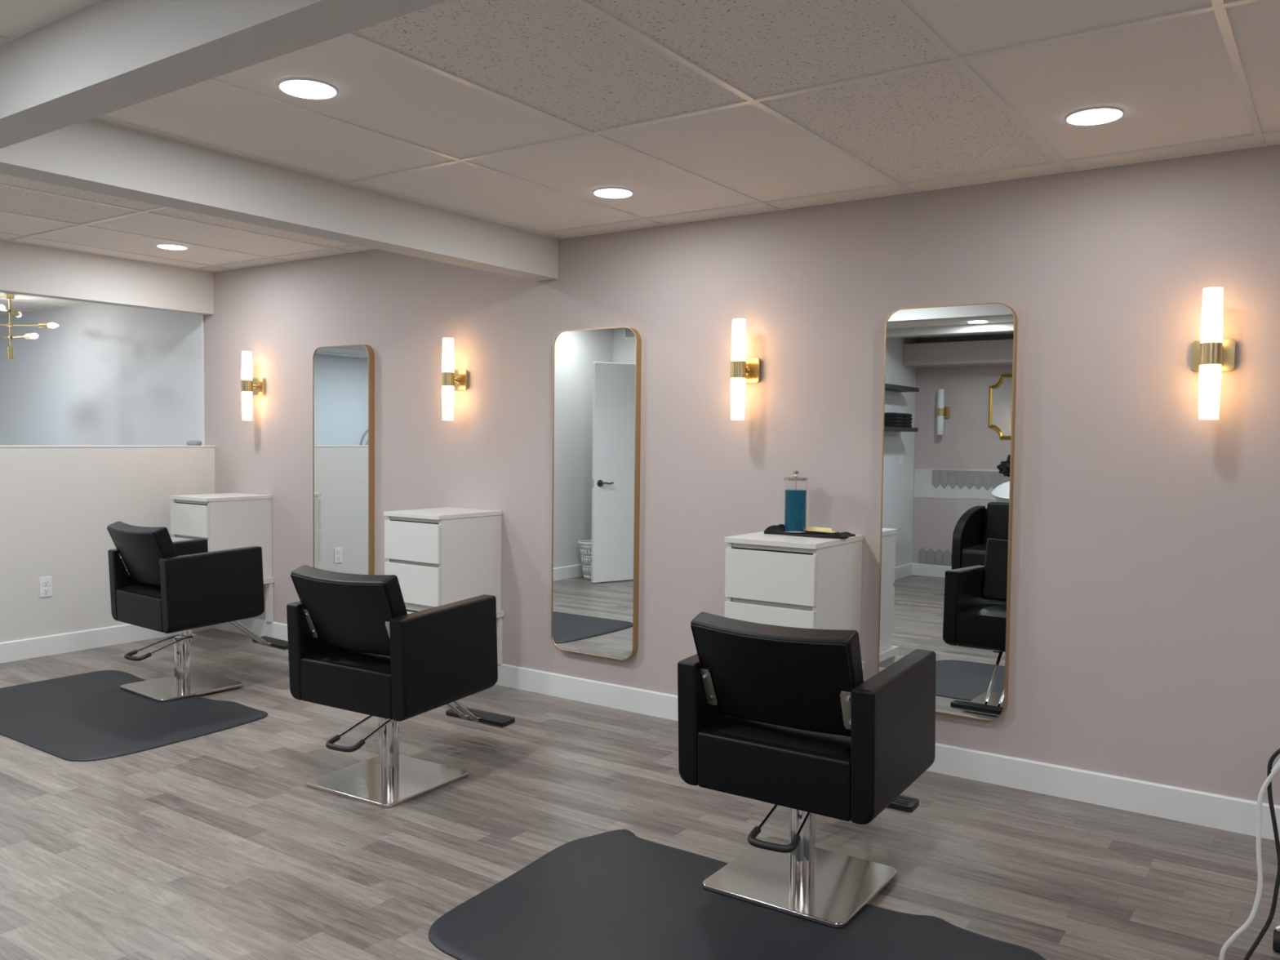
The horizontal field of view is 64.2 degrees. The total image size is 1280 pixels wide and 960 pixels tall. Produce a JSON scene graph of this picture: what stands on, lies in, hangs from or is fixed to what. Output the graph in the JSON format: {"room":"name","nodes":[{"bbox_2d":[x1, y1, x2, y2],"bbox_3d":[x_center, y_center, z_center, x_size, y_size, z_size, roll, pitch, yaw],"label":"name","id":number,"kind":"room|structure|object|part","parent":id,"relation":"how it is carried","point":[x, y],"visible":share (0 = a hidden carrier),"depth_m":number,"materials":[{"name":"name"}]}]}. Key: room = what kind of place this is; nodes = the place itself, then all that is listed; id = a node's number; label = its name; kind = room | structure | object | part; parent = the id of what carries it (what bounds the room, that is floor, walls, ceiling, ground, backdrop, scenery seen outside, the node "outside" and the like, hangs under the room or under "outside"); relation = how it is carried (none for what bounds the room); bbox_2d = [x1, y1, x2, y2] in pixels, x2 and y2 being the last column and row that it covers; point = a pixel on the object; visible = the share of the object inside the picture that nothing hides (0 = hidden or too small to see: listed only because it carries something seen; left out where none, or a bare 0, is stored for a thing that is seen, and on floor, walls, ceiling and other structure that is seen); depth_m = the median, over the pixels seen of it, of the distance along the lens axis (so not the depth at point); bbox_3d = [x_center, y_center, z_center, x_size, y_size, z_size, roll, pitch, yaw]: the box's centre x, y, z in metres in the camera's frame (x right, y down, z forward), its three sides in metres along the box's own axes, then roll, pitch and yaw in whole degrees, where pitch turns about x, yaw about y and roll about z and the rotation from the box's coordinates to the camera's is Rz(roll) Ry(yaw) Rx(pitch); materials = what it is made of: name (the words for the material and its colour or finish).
{"room":"salon","nodes":[
{"label":"salon","id":0,"kind":"room"},
{"bbox_2d":[0,292,96,315],"bbox_3d":[-6.375,-1.316,5.746,4.050,0.041,5.960,2,3,35],"label":"ceiling","id":1,"kind":"structure","parent":0,"point":[21,304],"depth_m":7.93,"materials":[{"name":"tile"}]},
{"bbox_2d":[0,293,58,359],"bbox_3d":[-4.562,-1.110,7.387,0.674,0.465,0.361,2,3,30],"label":"brass chandelier","id":2,"kind":"object","parent":1,"relation":"hanging from","point":[42,325],"visible":1,"depth_m":7.38,"materials":[{"name":"gold metal"}]},
{"bbox_3d":[-4.487,-1.213,7.160,0.040,0.040,0.074,0,3,-18],"label":"bulb","id":3,"kind":"part","parent":2,"relation":"part of","materials":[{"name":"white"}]},
{"bbox_3d":[-4.651,-1.036,7.439,0.230,0.026,0.026,2,3,29],"label":"arm","id":4,"kind":"part","parent":2,"relation":"part of","materials":[{"name":"gold metal"}]},
{"bbox_3d":[-4.670,-1.124,7.387,0.245,0.026,0.026,1,2,0],"label":"arm","id":5,"kind":"part","parent":2,"relation":"part of","materials":[{"name":"gold metal"}]},
{"bbox_3d":[-4.562,-1.110,7.387,0.060,0.465,0.060,2,3,35],"label":"stem","id":6,"kind":"part","parent":2,"relation":"part of","materials":[{"name":"gold metal"}]},
{"bbox_2d":[12,311,20,316],"bbox_3d":[-4.614,-1.230,7.542,0.037,0.037,0.065,0,3,-18],"label":"socket","id":7,"kind":"object","parent":2,"relation":"attached to","point":[16,313],"depth_m":7.51,"materials":[{"name":"gold metal"}]},
{"bbox_3d":[-4.475,-1.030,7.343,0.230,0.026,0.026,2,3,29],"label":"arm","id":8,"kind":"part","parent":2,"relation":"part of","materials":[{"name":"gold metal"}]},
{"bbox_3d":[-4.455,-1.122,7.387,0.245,0.026,0.026,1,2,0],"label":"arm","id":9,"kind":"part","parent":2,"relation":"part of","materials":[{"name":"gold metal"}]},
{"bbox_2d":[24,333,32,338],"bbox_3d":[-4.359,-1.026,7.279,0.065,0.037,0.037,2,3,29],"label":"socket","id":10,"kind":"object","parent":2,"relation":"attached to","point":[27,335],"depth_m":7.26,"materials":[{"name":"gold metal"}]},
{"bbox_3d":[-4.301,-1.024,7.246,0.075,0.040,0.040,2,3,35],"label":"bulb","id":11,"kind":"part","parent":2,"relation":"part of","materials":[{"name":"white glass"}]},
{"bbox_2d":[38,322,49,328],"bbox_3d":[-4.315,-1.120,7.387,0.065,0.037,0.037,1,2,0],"label":"socket","id":12,"kind":"object","parent":2,"relation":"attached to","point":[42,325],"depth_m":7.37,"materials":[{"name":"gold metal"}]},
{"bbox_3d":[-4.247,-1.119,7.387,0.074,0.040,0.040,1,2,0],"label":"bulb","id":13,"kind":"part","parent":2,"relation":"part of","materials":[{"name":"white glass"}]},
{"bbox_2d":[0,0,101,46],"bbox_3d":[-0.656,-1.022,0.033,5.980,0.041,3.130,2,3,35],"label":"ceiling","id":14,"kind":"structure","parent":0,"point":[18,18],"depth_m":2.44,"materials":[{"name":"tile"}]},
{"bbox_2d":[0,240,214,642],"bbox_3d":[-3.782,-0.286,5.879,0.118,2.700,2.830,2,3,35],"label":"wall","id":15,"kind":"structure","parent":0,"point":[58,505],"depth_m":6.27,"materials":[{"name":"white paint"}]},
{"bbox_2d":[39,576,52,597],"bbox_3d":[-3.569,0.642,6.126,0.009,0.118,0.072,2,3,35],"label":"wall outlet","id":16,"kind":"object","parent":15,"relation":"attached to","point":[45,583],"visible":1,"depth_m":6.12,"materials":[{"name":"white plastic"}]},
{"bbox_2d":[43,579,48,586],"bbox_3d":[-3.567,0.619,6.124,0.003,0.036,0.034,2,3,35],"label":"socket","id":17,"kind":"object","parent":16,"relation":"attached to","point":[46,582],"depth_m":6.12,"materials":[{"name":"white plastic"}]},
{"bbox_2d":[43,587,48,594],"bbox_3d":[-3.567,0.666,6.126,0.003,0.036,0.034,2,3,35],"label":"socket","id":18,"kind":"object","parent":16,"relation":"attached to","point":[46,590],"depth_m":6.12,"materials":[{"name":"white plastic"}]},
{"bbox_2d":[0,623,214,662],"bbox_3d":[-3.742,1.006,5.896,0.014,0.118,2.830,2,3,35],"label":"baseboard","id":19,"kind":"structure","parent":15,"relation":"attached to","point":[33,647],"depth_m":6.27,"materials":[{"name":"white paint"}]},
{"bbox_2d":[0,444,214,447],"bbox_3d":[-3.783,-0.195,5.883,0.126,0.009,2.830,2,3,35],"label":"trim","id":20,"kind":"structure","parent":15,"relation":"on","point":[1,446],"depth_m":6.32,"materials":[{"name":"white paint"}]},
{"bbox_2d":[186,440,201,445],"bbox_3d":[-3.037,-0.253,6.947,0.098,0.033,0.098,2,3,35],"label":"smart speaker","id":21,"kind":"object","parent":20,"relation":"on","point":[188,442],"visible":1,"depth_m":6.91},
{"bbox_2d":[0,173,373,272],"bbox_3d":[-2.942,-1.331,4.391,2.892,0.041,4.250,2,3,35],"label":"ceiling","id":22,"kind":"structure","parent":0,"point":[33,212],"depth_m":5.62,"materials":[{"name":"tile"}]},
{"bbox_2d":[156,243,186,249],"bbox_3d":[-2.766,-1.379,6.029,0.162,0.010,0.162,2,3,35],"label":"recessed light","id":23,"kind":"object","parent":22,"relation":"in","point":[165,246],"visible":1,"depth_m":6.00,"materials":[{"name":"white plastic"}]},
{"bbox_2d":[0,144,1279,805],"bbox_3d":[-0.994,-0.249,5.732,13.200,2.700,0.120,2,3,35],"label":"wall","id":24,"kind":"structure","parent":0,"point":[1144,615],"depth_m":4.34,"materials":[{"name":"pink paint"}]},
{"bbox_2d":[201,315,204,444],"bbox_3d":[-3.025,-0.688,7.058,0.015,0.898,0.008,2,3,35],"label":"trim","id":25,"kind":"structure","parent":24,"relation":"attached to","point":[202,316],"depth_m":7.05,"materials":[{"name":"white paint"}]},
{"bbox_2d":[169,493,274,622],"bbox_3d":[-2.705,0.513,6.593,0.444,0.829,0.471,2,3,35],"label":"chest","id":26,"kind":"object","parent":24,"relation":"attached to","point":[228,521],"visible":0.65,"depth_m":6.46,"materials":[{"name":"white laminate"}]},
{"bbox_3d":[-2.831,0.470,6.410,0.398,0.199,0.018,2,3,35],"label":"drawer","id":27,"kind":"part","parent":26,"relation":"part of","materials":[{"name":"white laminate"}]},
{"bbox_3d":[-2.828,0.251,6.401,0.398,0.199,0.018,2,3,35],"label":"drawer","id":28,"kind":"part","parent":26,"relation":"part of","materials":[{"name":"white laminate"}]},
{"bbox_3d":[-2.700,0.110,6.577,0.408,0.022,0.467,2,3,35],"label":"panel","id":29,"kind":"part","parent":26,"relation":"part of","materials":[{"name":"white laminate"}]},
{"bbox_2d":[262,577,274,583],"bbox_3d":[-2.707,0.686,6.600,0.444,0.101,0.471,2,3,35],"label":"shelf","id":30,"kind":"object","parent":26,"relation":"attached to","point":[266,580],"depth_m":6.63,"materials":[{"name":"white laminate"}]},
{"bbox_3d":[-2.427,0.799,6.678,0.046,0.258,0.029,2,3,35],"label":"support post","id":31,"kind":"part","parent":26,"relation":"part of","materials":[{"name":"white laminate"}]},
{"bbox_2d":[241,351,265,420],"bbox_3d":[-2.536,-0.612,6.648,0.132,0.447,0.126,2,3,35],"label":"wall sconce","id":32,"kind":"object","parent":24,"relation":"attached to","point":[251,386],"visible":1,"depth_m":6.60,"materials":[{"name":"white glass"}]},
{"bbox_3d":[-2.554,-0.481,6.630,0.066,0.188,0.066,2,3,35],"label":"lamp shade","id":33,"kind":"part","parent":32,"relation":"part of","materials":[{"name":"white glass"}]},
{"bbox_3d":[-2.551,-0.740,6.619,0.066,0.188,0.066,2,3,35],"label":"lamp shade","id":34,"kind":"part","parent":32,"relation":"part of","materials":[{"name":"white glass"}]},
{"bbox_3d":[-2.527,-0.612,6.661,0.040,0.040,0.055,2,3,35],"label":"stem","id":35,"kind":"part","parent":32,"relation":"part of","materials":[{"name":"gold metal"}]},
{"bbox_3d":[-2.507,-0.613,6.690,0.132,0.110,0.024,2,3,35],"label":"plate","id":36,"kind":"part","parent":32,"relation":"part of","materials":[{"name":"gold metal"}]},
{"bbox_2d":[312,343,374,574],"bbox_3d":[-1.809,0.001,6.211,0.520,1.632,0.043,2,3,35],"label":"mirror","id":37,"kind":"object","parent":24,"relation":"attached to","point":[344,375],"visible":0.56,"depth_m":6.17,"materials":[{"name":"gold mirror"}]},
{"bbox_2d":[383,506,503,664],"bbox_3d":[-1.049,0.580,5.438,0.444,0.829,0.471,2,3,35],"label":"chest","id":38,"kind":"object","parent":24,"relation":"attached to","point":[438,557],"visible":0.67,"depth_m":5.27,"materials":[{"name":"white laminate"}]},
{"bbox_3d":[-1.175,0.536,5.255,0.398,0.199,0.018,2,3,35],"label":"drawer","id":39,"kind":"part","parent":38,"relation":"part of","materials":[{"name":"white laminate"}]},
{"bbox_3d":[-1.172,0.317,5.246,0.398,0.199,0.018,2,3,35],"label":"drawer","id":40,"kind":"part","parent":38,"relation":"part of","materials":[{"name":"white laminate"}]},
{"bbox_3d":[-1.044,0.177,5.423,0.408,0.022,0.467,2,3,35],"label":"panel","id":41,"kind":"part","parent":38,"relation":"part of","materials":[{"name":"white laminate"}]},
{"bbox_3d":[-0.771,0.865,5.523,0.046,0.258,0.029,2,3,35],"label":"support post","id":42,"kind":"part","parent":38,"relation":"part of","materials":[{"name":"white laminate"}]},
{"bbox_2d":[496,609,503,617],"bbox_3d":[-1.051,0.753,5.445,0.444,0.101,0.471,2,3,35],"label":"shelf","id":43,"kind":"object","parent":38,"relation":"attached to","point":[500,613],"depth_m":5.49,"materials":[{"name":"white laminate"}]},
{"bbox_2d":[441,337,468,420],"bbox_3d":[-1.033,-0.551,5.599,0.132,0.447,0.126,2,3,35],"label":"wall sconce","id":44,"kind":"object","parent":24,"relation":"attached to","point":[452,380],"visible":1,"depth_m":5.55,"materials":[{"name":"white glass"}]},
{"bbox_3d":[-1.051,-0.421,5.581,0.066,0.188,0.066,2,3,35],"label":"lamp shade","id":45,"kind":"part","parent":44,"relation":"part of","materials":[{"name":"white glass"}]},
{"bbox_3d":[-1.048,-0.680,5.570,0.066,0.188,0.066,2,3,35],"label":"lamp shade","id":46,"kind":"part","parent":44,"relation":"part of","materials":[{"name":"white glass"}]},
{"bbox_3d":[-1.024,-0.552,5.612,0.040,0.040,0.055,2,3,35],"label":"stem","id":47,"kind":"part","parent":44,"relation":"part of","materials":[{"name":"gold metal"}]},
{"bbox_3d":[-1.004,-0.553,5.641,0.132,0.110,0.024,2,3,35],"label":"plate","id":48,"kind":"part","parent":44,"relation":"part of","materials":[{"name":"gold metal"}]},
{"bbox_2d":[551,326,641,660],"bbox_3d":[-0.226,0.065,5.107,0.520,1.632,0.043,2,3,35],"label":"mirror","id":49,"kind":"object","parent":24,"relation":"attached to","point":[597,372],"visible":1,"depth_m":5.08,"materials":[{"name":"gold mirror"}]},
{"bbox_2d":[730,318,761,420],"bbox_3d":[0.454,-0.492,4.562,0.132,0.447,0.126,2,3,35],"label":"wall sconce","id":50,"kind":"object","parent":24,"relation":"attached to","point":[744,370],"visible":1,"depth_m":4.52,"materials":[{"name":"white glass"}]},
{"bbox_3d":[0.436,-0.361,4.544,0.066,0.188,0.066,2,3,35],"label":"lamp shade","id":51,"kind":"part","parent":50,"relation":"part of","materials":[{"name":"white glass"}]},
{"bbox_3d":[0.439,-0.621,4.533,0.066,0.188,0.066,2,3,35],"label":"lamp shade","id":52,"kind":"part","parent":50,"relation":"part of","materials":[{"name":"white glass"}]},
{"bbox_3d":[0.463,-0.492,4.575,0.040,0.040,0.055,2,3,35],"label":"stem","id":53,"kind":"part","parent":50,"relation":"part of","materials":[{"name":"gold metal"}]},
{"bbox_3d":[0.483,-0.493,4.604,0.132,0.110,0.024,2,3,35],"label":"plate","id":54,"kind":"part","parent":50,"relation":"part of","materials":[{"name":"gold metal"}]},
{"bbox_2d":[214,617,1279,841],"bbox_3d":[0.671,1.111,4.534,8.812,0.118,0.014,2,3,35],"label":"baseboard","id":55,"kind":"structure","parent":24,"relation":"attached to","point":[1223,812],"depth_m":3.94,"materials":[{"name":"white paint"}]},
{"bbox_2d":[724,531,864,670],"bbox_3d":[0.639,0.647,4.260,0.444,0.829,0.471,2,3,35],"label":"chest","id":56,"kind":"object","parent":24,"relation":"attached to","point":[771,579],"visible":0.47,"depth_m":4.08,"materials":[{"name":"white laminate"}]},
{"bbox_3d":[0.514,0.604,4.077,0.398,0.199,0.018,2,3,35],"label":"drawer","id":57,"kind":"part","parent":56,"relation":"part of","materials":[{"name":"white laminate"}]},
{"bbox_3d":[0.516,0.385,4.068,0.398,0.199,0.018,2,3,35],"label":"drawer","id":58,"kind":"part","parent":56,"relation":"part of","materials":[{"name":"white laminate"}]},
{"bbox_3d":[0.645,0.244,4.245,0.408,0.022,0.467,2,3,35],"label":"panel","id":59,"kind":"part","parent":56,"relation":"part of","materials":[{"name":"white laminate"}]},
{"bbox_2d":[764,524,855,538],"bbox_3d":[0.717,0.213,4.293,0.363,0.036,0.181,2,3,35],"label":"folded towel","id":60,"kind":"object","parent":56,"relation":"on","point":[779,529],"visible":0.91,"depth_m":4.27,"materials":[{"name":"black fabric"}]},
{"bbox_2d":[783,470,808,532],"bbox_3d":[0.661,0.090,4.332,0.102,0.260,0.102,2,3,35],"label":"jar","id":61,"kind":"object","parent":60,"relation":"on","point":[795,487],"visible":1,"depth_m":4.29,"materials":[{"name":"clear glass"}]},
{"bbox_3d":[0.662,-0.019,4.327,0.102,0.042,0.102,2,3,35],"label":"lid","id":62,"kind":"part","parent":61,"relation":"part of","materials":[{"name":"metal"}]},
{"bbox_2d":[804,526,837,533],"bbox_3d":[0.752,0.207,4.257,0.160,0.016,0.036,3,3,43],"label":"comb","id":63,"kind":"object","parent":60,"relation":"on","point":[808,528],"visible":0.87,"depth_m":4.26,"materials":[{"name":"beige plastic"}]},
{"bbox_2d":[862,661,864,670],"bbox_3d":[0.638,0.820,4.267,0.444,0.101,0.471,2,3,35],"label":"shelf","id":64,"kind":"object","parent":56,"relation":"attached to","point":[863,662],"depth_m":4.32,"materials":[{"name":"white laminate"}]},
{"bbox_2d":[877,302,1017,720],"bbox_3d":[1.224,0.123,4.096,0.520,1.632,0.043,2,3,35],"label":"mirror","id":65,"kind":"object","parent":24,"relation":"attached to","point":[949,379],"visible":0.8,"depth_m":4.06,"materials":[{"name":"gold mirror"}]},
{"bbox_2d":[1191,287,1235,419],"bbox_3d":[1.967,-0.431,3.507,0.132,0.447,0.126,2,3,35],"label":"wall sconce","id":66,"kind":"object","parent":24,"relation":"attached to","point":[1211,355],"visible":1,"depth_m":3.46,"materials":[{"name":"white glass"}]},
{"bbox_3d":[1.949,-0.301,3.489,0.066,0.188,0.066,2,3,35],"label":"lamp shade","id":67,"kind":"part","parent":66,"relation":"part of","materials":[{"name":"white glass"}]},
{"bbox_3d":[1.952,-0.560,3.478,0.066,0.188,0.066,2,3,35],"label":"lamp shade","id":68,"kind":"part","parent":66,"relation":"part of","materials":[{"name":"white glass"}]},
{"bbox_3d":[1.996,-0.432,3.549,0.132,0.110,0.024,2,3,35],"label":"plate","id":69,"kind":"part","parent":66,"relation":"part of","materials":[{"name":"gold metal"}]},
{"bbox_2d":[0,628,1279,959],"bbox_3d":[-2.744,1.234,3.308,13.200,0.100,6.180,2,3,35],"label":"floor","id":70,"kind":"structure","parent":0,"point":[216,846],"depth_m":3.43,"materials":[{"name":"grey wood"}]},
{"bbox_2d":[0,670,267,761],"bbox_3d":[-2.628,1.111,4.956,1.590,0.012,0.953,2,3,35],"label":"floor mat","id":71,"kind":"object","parent":70,"relation":"on","point":[86,717],"visible":0.94,"depth_m":4.80,"materials":[{"name":"black rubber"}]},
{"bbox_2d":[106,520,288,702],"bbox_3d":[-2.316,0.650,5.464,0.619,0.874,0.875,3,3,38],"label":"salon chair","id":72,"kind":"object","parent":71,"relation":"on","point":[159,584],"visible":0.96,"depth_m":5.20,"materials":[{"name":"leather"}]},
{"bbox_3d":[-2.385,0.645,5.377,0.485,0.168,0.518,3,6,38],"label":"seat","id":73,"kind":"part","parent":72,"relation":"part of","materials":[{"name":"black leather"}]},
{"bbox_2d":[121,582,161,597],"bbox_3d":[-2.378,0.565,5.381,0.481,0.061,0.492,3,6,38],"label":"seat cushion","id":74,"kind":"object","parent":72,"relation":"on","point":[143,589],"depth_m":5.23,"materials":[{"name":"black leather"}]},
{"bbox_3d":[-2.518,0.379,5.195,0.499,0.316,0.198,3,6,38],"label":"backrest","id":75,"kind":"part","parent":72,"relation":"part of","materials":[{"name":"black leather"}]},
{"bbox_3d":[-2.602,0.534,5.541,0.068,0.374,0.520,3,6,38],"label":"armrest","id":76,"kind":"part","parent":72,"relation":"part of","materials":[{"name":"black leather"}]},
{"bbox_3d":[-2.457,0.850,5.282,0.130,0.070,0.286,2,3,33],"label":"pump lever","id":77,"kind":"part","parent":72,"relation":"part of","materials":[{"name":"silver metal"}]},
{"bbox_3d":[-2.410,1.083,5.370,0.455,0.014,0.455,3,3,38],"label":"plate","id":78,"kind":"part","parent":72,"relation":"part of","materials":[{"name":"metal"}]},
{"bbox_3d":[-2.171,0.553,5.199,0.068,0.374,0.520,3,6,38],"label":"armrest","id":79,"kind":"part","parent":72,"relation":"part of","materials":[{"name":"black leather"}]},
{"bbox_3d":[-2.073,0.936,5.786,0.325,0.008,0.075,3,6,38],"label":"footrest plate","id":80,"kind":"part","parent":72,"relation":"part of","materials":[{"name":"silver metal"}]},
{"bbox_2d":[286,564,515,808],"bbox_3d":[-0.903,0.746,4.096,0.619,0.850,0.875,2,3,32],"label":"salon chair","id":81,"kind":"object","parent":70,"relation":"on","point":[354,645],"visible":1,"depth_m":3.81,"materials":[{"name":"leather"}]},
{"bbox_3d":[-1.196,0.644,4.140,0.068,0.374,0.520,2,5,32],"label":"armrest","id":82,"kind":"part","parent":81,"relation":"part of","materials":[{"name":"black leather"}]},
{"bbox_3d":[-0.962,0.754,4.002,0.485,0.168,0.518,2,5,32],"label":"seat","id":83,"kind":"part","parent":81,"relation":"part of","materials":[{"name":"black leather"}]},
{"bbox_2d":[304,646,391,672],"bbox_3d":[-0.956,0.674,4.006,0.481,0.061,0.492,2,5,32],"label":"seat cushion","id":84,"kind":"object","parent":81,"relation":"on","point":[373,662],"depth_m":3.83,"materials":[{"name":"black leather"}]},
{"bbox_3d":[-1.074,0.489,3.805,0.499,0.316,0.198,2,5,32],"label":"backrest","id":85,"kind":"part","parent":81,"relation":"part of","materials":[{"name":"black leather"}]},
{"bbox_3d":[-0.983,1.168,3.992,0.455,0.014,0.455,2,3,32],"label":"plate","id":86,"kind":"part","parent":81,"relation":"part of","materials":[{"name":"metal"}]},
{"bbox_3d":[-0.729,0.661,3.849,0.068,0.374,0.520,2,5,32],"label":"armrest","id":87,"kind":"part","parent":81,"relation":"part of","materials":[{"name":"black leather"}]},
{"bbox_3d":[-0.697,1.043,4.444,0.325,0.008,0.075,2,5,32],"label":"footrest plate","id":88,"kind":"part","parent":81,"relation":"part of","materials":[{"name":"black rubber"}]},
{"bbox_2d":[428,829,1045,959],"bbox_3d":[0.244,1.236,2.715,1.565,0.012,0.960,2,3,35],"label":"floor mat","id":89,"kind":"object","parent":70,"relation":"on","point":[619,894],"visible":0.93,"depth_m":2.82,"materials":[{"name":"black rubber"}]},
{"bbox_2d":[677,611,936,928],"bbox_3d":[0.576,0.800,3.201,0.619,0.825,0.875,2,3,34],"label":"salon chair","id":90,"kind":"object","parent":89,"relation":"on","point":[788,717],"visible":1,"depth_m":2.91,"materials":[{"name":"leather"}]},
{"bbox_3d":[0.284,0.710,3.257,0.068,0.374,0.520,2,5,34],"label":"armrest","id":91,"kind":"part","parent":90,"relation":"part of","materials":[{"name":"black leather"}]},
{"bbox_3d":[0.513,0.821,3.111,0.485,0.168,0.518,2,5,34],"label":"seat","id":92,"kind":"part","parent":90,"relation":"part of","materials":[{"name":"black leather"}]},
{"bbox_2d":[701,715,850,759],"bbox_3d":[0.519,0.741,3.114,0.481,0.061,0.492,2,5,34],"label":"seat cushion","id":93,"kind":"object","parent":90,"relation":"on","point":[820,744],"depth_m":2.93,"materials":[{"name":"black leather"}]},
{"bbox_3d":[0.394,0.555,2.918,0.499,0.316,0.198,2,5,34],"label":"backrest","id":94,"kind":"part","parent":90,"relation":"part of","materials":[{"name":"black leather"}]},
{"bbox_3d":[0.449,0.977,3.008,0.130,0.070,0.286,2,3,28],"label":"pump lever","id":95,"kind":"part","parent":90,"relation":"part of","materials":[{"name":"black metal"}]},
{"bbox_3d":[0.491,1.209,3.100,0.455,0.014,0.455,2,3,34],"label":"plate","id":96,"kind":"part","parent":90,"relation":"part of","materials":[{"name":"metal"}]},
{"bbox_3d":[0.740,0.728,2.948,0.068,0.374,0.520,2,5,34],"label":"armrest","id":97,"kind":"part","parent":90,"relation":"part of","materials":[{"name":"black leather"}]},
{"bbox_3d":[0.794,1.110,3.542,0.325,0.008,0.075,2,5,34],"label":"footrest plate","id":98,"kind":"part","parent":90,"relation":"part of","materials":[{"name":"silver metal"}]},
{"bbox_2d":[1218,758,1279,959],"bbox_3d":[1.346,0.920,2.292,0.606,0.702,0.123,-1,3,-31],"label":"power cable","id":99,"kind":"object","parent":70,"relation":"on","point":[1275,771],"visible":1,"depth_m":2.34,"materials":[{"name":"white plastic"}]},
{"bbox_2d":[1243,747,1279,959],"bbox_3d":[1.392,0.918,2.262,0.591,0.710,0.138,-1,3,-37],"label":"power cable","id":100,"kind":"object","parent":70,"relation":"on","point":[1277,753],"visible":1,"depth_m":2.33,"materials":[{"name":"black rubber"}]},
{"bbox_2d":[1272,924,1279,951],"bbox_3d":[1.764,0.928,2.479,0.380,0.680,0.368,2,3,35],"label":"trolley","id":101,"kind":"object","parent":70,"relation":"on","point":[1276,940],"visible":1,"depth_m":2.71,"materials":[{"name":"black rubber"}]},
{"bbox_2d":[92,0,1279,239],"bbox_3d":[1.174,-1.120,2.467,5.770,0.041,2.700,2,3,35],"label":"ceiling","id":102,"kind":"structure","parent":0,"point":[513,113],"depth_m":3.07,"materials":[{"name":"tile"}]},
{"bbox_2d":[0,0,448,148],"bbox_3d":[0.303,-1.133,1.349,5.920,0.540,0.130,2,3,35],"label":"beam","id":103,"kind":"structure","parent":102,"relation":"attached to","point":[104,56],"depth_m":2.29,"materials":[{"name":"white paint"}]},
{"bbox_2d":[0,118,558,280],"bbox_3d":[-1.252,-1.267,4.157,0.150,0.540,2.700,2,3,35],"label":"beam","id":104,"kind":"structure","parent":102,"relation":"attached to","point":[91,155],"depth_m":3.82,"materials":[{"name":"white paint"}]},
{"bbox_2d":[279,77,337,98],"bbox_3d":[-0.973,-1.147,2.990,0.162,0.010,0.162,2,3,35],"label":"recessed light","id":105,"kind":"object","parent":102,"relation":"in","point":[308,88],"visible":1,"depth_m":2.97,"materials":[{"name":"white plastic"}]},
{"bbox_2d":[593,186,632,198],"bbox_3d":[-0.111,-1.189,4.223,0.162,0.010,0.162,2,3,35],"label":"recessed light","id":106,"kind":"object","parent":102,"relation":"in","point":[607,192],"visible":1,"depth_m":4.20,"materials":[{"name":"white plastic"}]},
{"bbox_2d":[1066,106,1123,124],"bbox_3d":[1.409,-1.128,3.163,0.162,0.010,0.162,2,3,35],"label":"recessed light","id":107,"kind":"object","parent":102,"relation":"in","point":[1094,115],"visible":1,"depth_m":3.15,"materials":[{"name":"white plastic"}]}
]}

